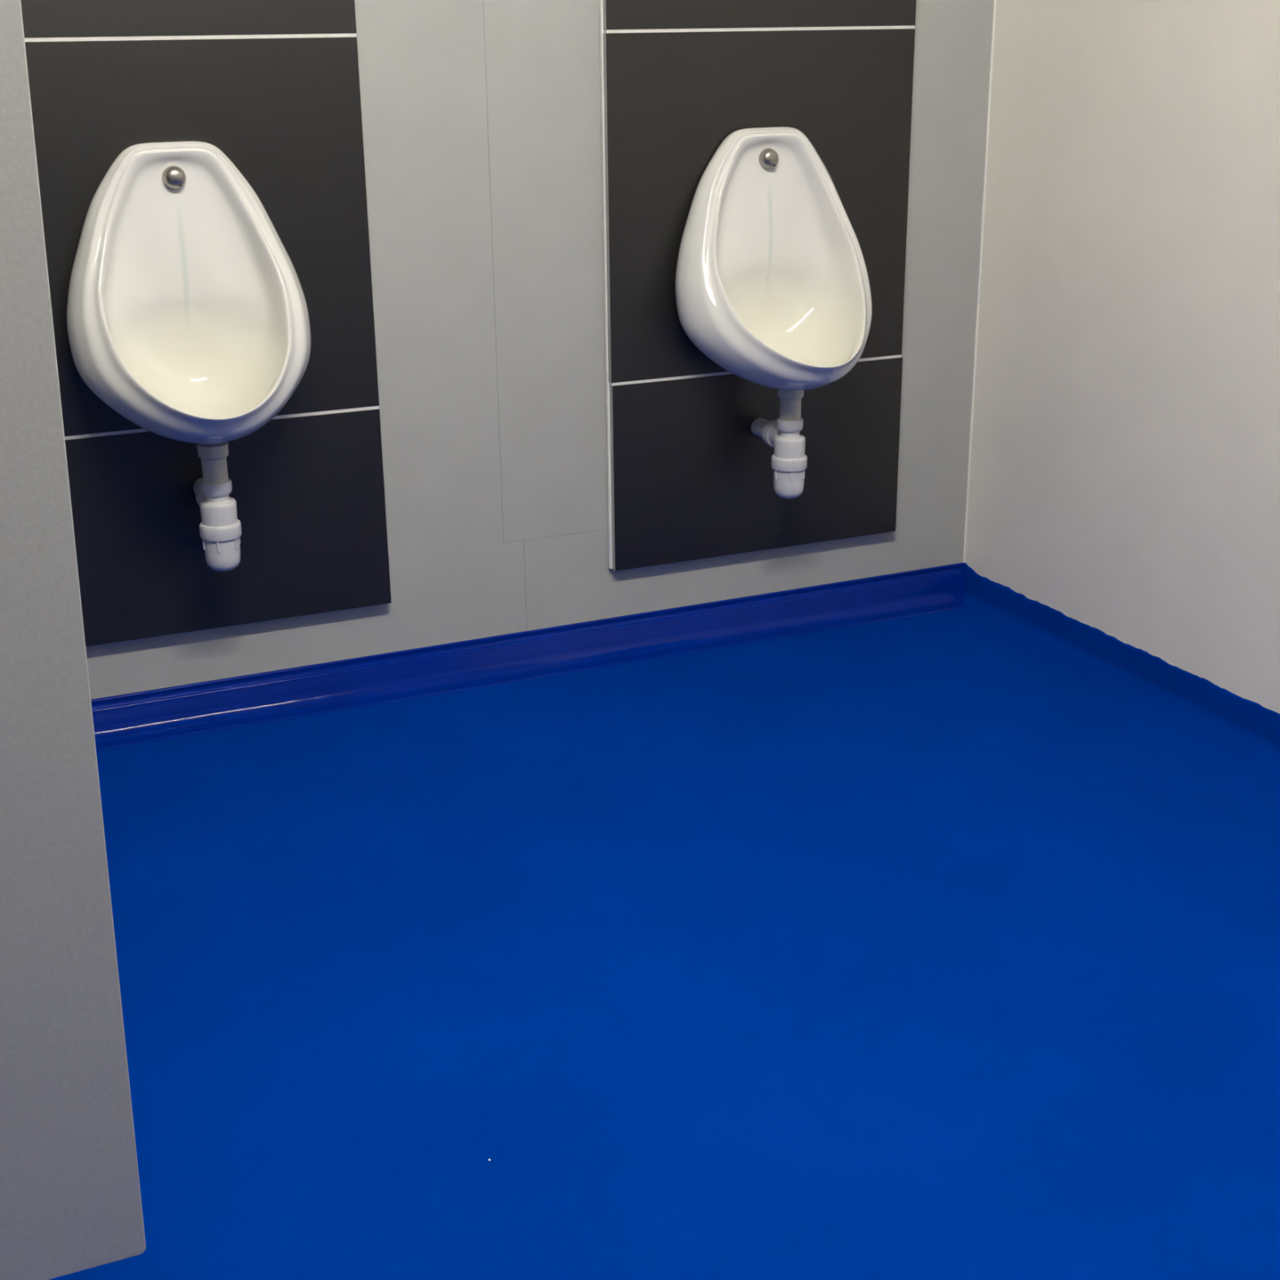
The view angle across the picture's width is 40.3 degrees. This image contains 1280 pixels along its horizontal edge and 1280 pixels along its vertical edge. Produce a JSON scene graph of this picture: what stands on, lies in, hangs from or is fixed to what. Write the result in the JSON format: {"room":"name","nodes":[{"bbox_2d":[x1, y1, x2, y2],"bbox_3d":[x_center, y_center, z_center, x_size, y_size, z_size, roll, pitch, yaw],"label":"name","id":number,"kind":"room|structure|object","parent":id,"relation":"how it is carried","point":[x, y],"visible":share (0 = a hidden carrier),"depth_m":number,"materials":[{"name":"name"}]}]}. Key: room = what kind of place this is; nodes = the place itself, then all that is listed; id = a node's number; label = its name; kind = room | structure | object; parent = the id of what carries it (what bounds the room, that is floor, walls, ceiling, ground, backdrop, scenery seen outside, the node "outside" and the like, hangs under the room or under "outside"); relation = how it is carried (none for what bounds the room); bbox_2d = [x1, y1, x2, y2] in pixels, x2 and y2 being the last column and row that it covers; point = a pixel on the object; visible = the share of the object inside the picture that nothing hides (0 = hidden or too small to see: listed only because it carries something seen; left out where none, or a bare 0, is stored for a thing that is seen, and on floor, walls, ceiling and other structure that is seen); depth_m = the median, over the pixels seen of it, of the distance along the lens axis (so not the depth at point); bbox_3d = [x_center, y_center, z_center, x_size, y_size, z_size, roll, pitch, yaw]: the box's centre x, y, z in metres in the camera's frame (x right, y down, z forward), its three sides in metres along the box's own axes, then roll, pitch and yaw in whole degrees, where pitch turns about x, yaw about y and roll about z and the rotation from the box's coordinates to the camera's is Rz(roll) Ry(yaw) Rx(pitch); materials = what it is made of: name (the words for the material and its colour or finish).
{"room":"public restroom","nodes":[
{"label":"public restroom","id":0,"kind":"room"},
{"bbox_2d":[85,0,994,699],"bbox_3d":[-0.766,-1.042,2.710,3.067,2.450,0.140,-9,21,-22],"label":"wall","id":1,"kind":"structure","parent":0,"point":[481,119],"depth_m":3.09,"materials":[{"name":"grey paint"}]},
{"bbox_2d":[20,0,391,646],"bbox_3d":[-0.729,-0.754,2.733,0.603,1.548,0.022,-9,21,-22],"label":"tile backsplash","id":2,"kind":"structure","parent":1,"relation":"attached to","point":[273,86],"depth_m":2.83,"materials":[{"name":"black tile"}]},
{"bbox_2d":[66,141,311,444],"bbox_3d":[-0.676,-0.524,2.668,0.375,0.445,0.272,-9,21,-22],"label":"urinal","id":3,"kind":"object","parent":2,"relation":"attached to","point":[188,317],"visible":1,"depth_m":2.73,"materials":[{"name":"white ceramic"}]},
{"bbox_2d":[193,441,241,571],"bbox_3d":[-0.694,-0.226,2.835,0.066,0.208,0.153,-9,21,-22],"label":"trap","id":4,"kind":"object","parent":3,"relation":"attached to","point":[220,527],"visible":0.99,"depth_m":2.78,"materials":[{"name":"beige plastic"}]},
{"bbox_2d":[193,477,205,506],"bbox_3d":[-0.705,-0.238,2.856,0.049,0.049,0.100,-9,21,-22],"label":"outlet","id":5,"kind":"object","parent":4,"relation":"attached to","point":[200,497],"depth_m":2.83,"materials":[{"name":"white plastic"}]},
{"bbox_2d":[202,537,240,571],"bbox_3d":[-0.675,-0.141,2.823,0.062,0.056,0.058,-9,21,-22],"label":"cup","id":6,"kind":"object","parent":4,"relation":"on","point":[221,553],"depth_m":2.80,"materials":[{"name":"white plastic"}]},
{"bbox_2d":[91,562,966,751],"bbox_3d":[-0.713,0.108,3.023,3.067,0.075,0.065,-9,21,-22],"label":"baseboard","id":7,"kind":"structure","parent":1,"relation":"attached to","point":[234,702],"depth_m":3.23,"materials":[{"name":"blue plastic"}]},
{"bbox_2d":[599,0,915,570],"bbox_3d":[0.219,-0.905,3.128,0.617,1.548,0.022,-9,21,-22],"label":"tile backsplash","id":8,"kind":"structure","parent":1,"relation":"attached to","point":[689,477],"depth_m":3.18,"materials":[{"name":"black tile"}]},
{"bbox_2d":[675,126,871,391],"bbox_3d":[0.274,-0.664,3.068,0.375,0.445,0.272,-9,21,-22],"label":"urinal","id":9,"kind":"object","parent":8,"relation":"attached to","point":[772,286],"visible":1,"depth_m":3.12,"materials":[{"name":"white ceramic"}]},
{"bbox_2d":[751,389,807,498],"bbox_3d":[0.256,-0.376,3.232,0.066,0.208,0.153,-9,21,-22],"label":"trap","id":10,"kind":"object","parent":9,"relation":"attached to","point":[788,459],"visible":0.98,"depth_m":3.18,"materials":[{"name":"white plastic"}]},
{"bbox_2d":[751,417,779,447],"bbox_3d":[0.245,-0.387,3.253,0.049,0.049,0.100,-9,21,-22],"label":"outlet","id":11,"kind":"object","parent":10,"relation":"attached to","point":[767,430],"depth_m":3.23,"materials":[{"name":"white plastic"}]},
{"bbox_2d":[773,469,804,498],"bbox_3d":[0.275,-0.291,3.220,0.062,0.056,0.058,-9,21,-22],"label":"cup","id":12,"kind":"object","parent":10,"relation":"on","point":[788,483],"depth_m":3.20,"materials":[{"name":"white plastic"}]},
{"bbox_2d":[963,0,996,562],"bbox_3d":[0.661,-1.277,3.219,0.003,2.378,0.003,-9,21,-22],"label":"trim","id":13,"kind":"structure","parent":1,"relation":"attached to","point":[995,1],"depth_m":3.42,"materials":[{"name":"white plastic"}]},
{"bbox_2d":[48,611,1279,1279],"bbox_3d":[0.023,0.739,1.499,3.267,0.101,3.874,-9,21,-22],"label":"floor","id":14,"kind":"structure","parent":0,"point":[911,948],"depth_m":2.20,"materials":[{"name":"blue plastic"}]},
{"bbox_2d":[0,0,146,1279],"bbox_3d":[-0.958,-0.249,1.024,1.201,2.100,0.060,-9,21,-22],"label":"partition panel","id":15,"kind":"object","parent":14,"relation":"on","point":[70,1197],"depth_m":1.39,"materials":[{"name":"laminate"}]},
{"bbox_2d":[964,0,1279,713],"bbox_3d":[1.457,-0.692,1.671,0.100,2.450,3.874,-9,21,-22],"label":"wall","id":16,"kind":"structure","parent":0,"point":[1125,470],"depth_m":3.02,"materials":[{"name":"white paint"}]},
{"bbox_2d":[944,564,1279,785],"bbox_3d":[1.380,0.440,2.035,0.094,0.075,3.674,-9,21,-22],"label":"baseboard","id":17,"kind":"structure","parent":16,"relation":"attached to","point":[1240,730],"depth_m":3.14,"materials":[{"name":"blue plastic"}]}
]}

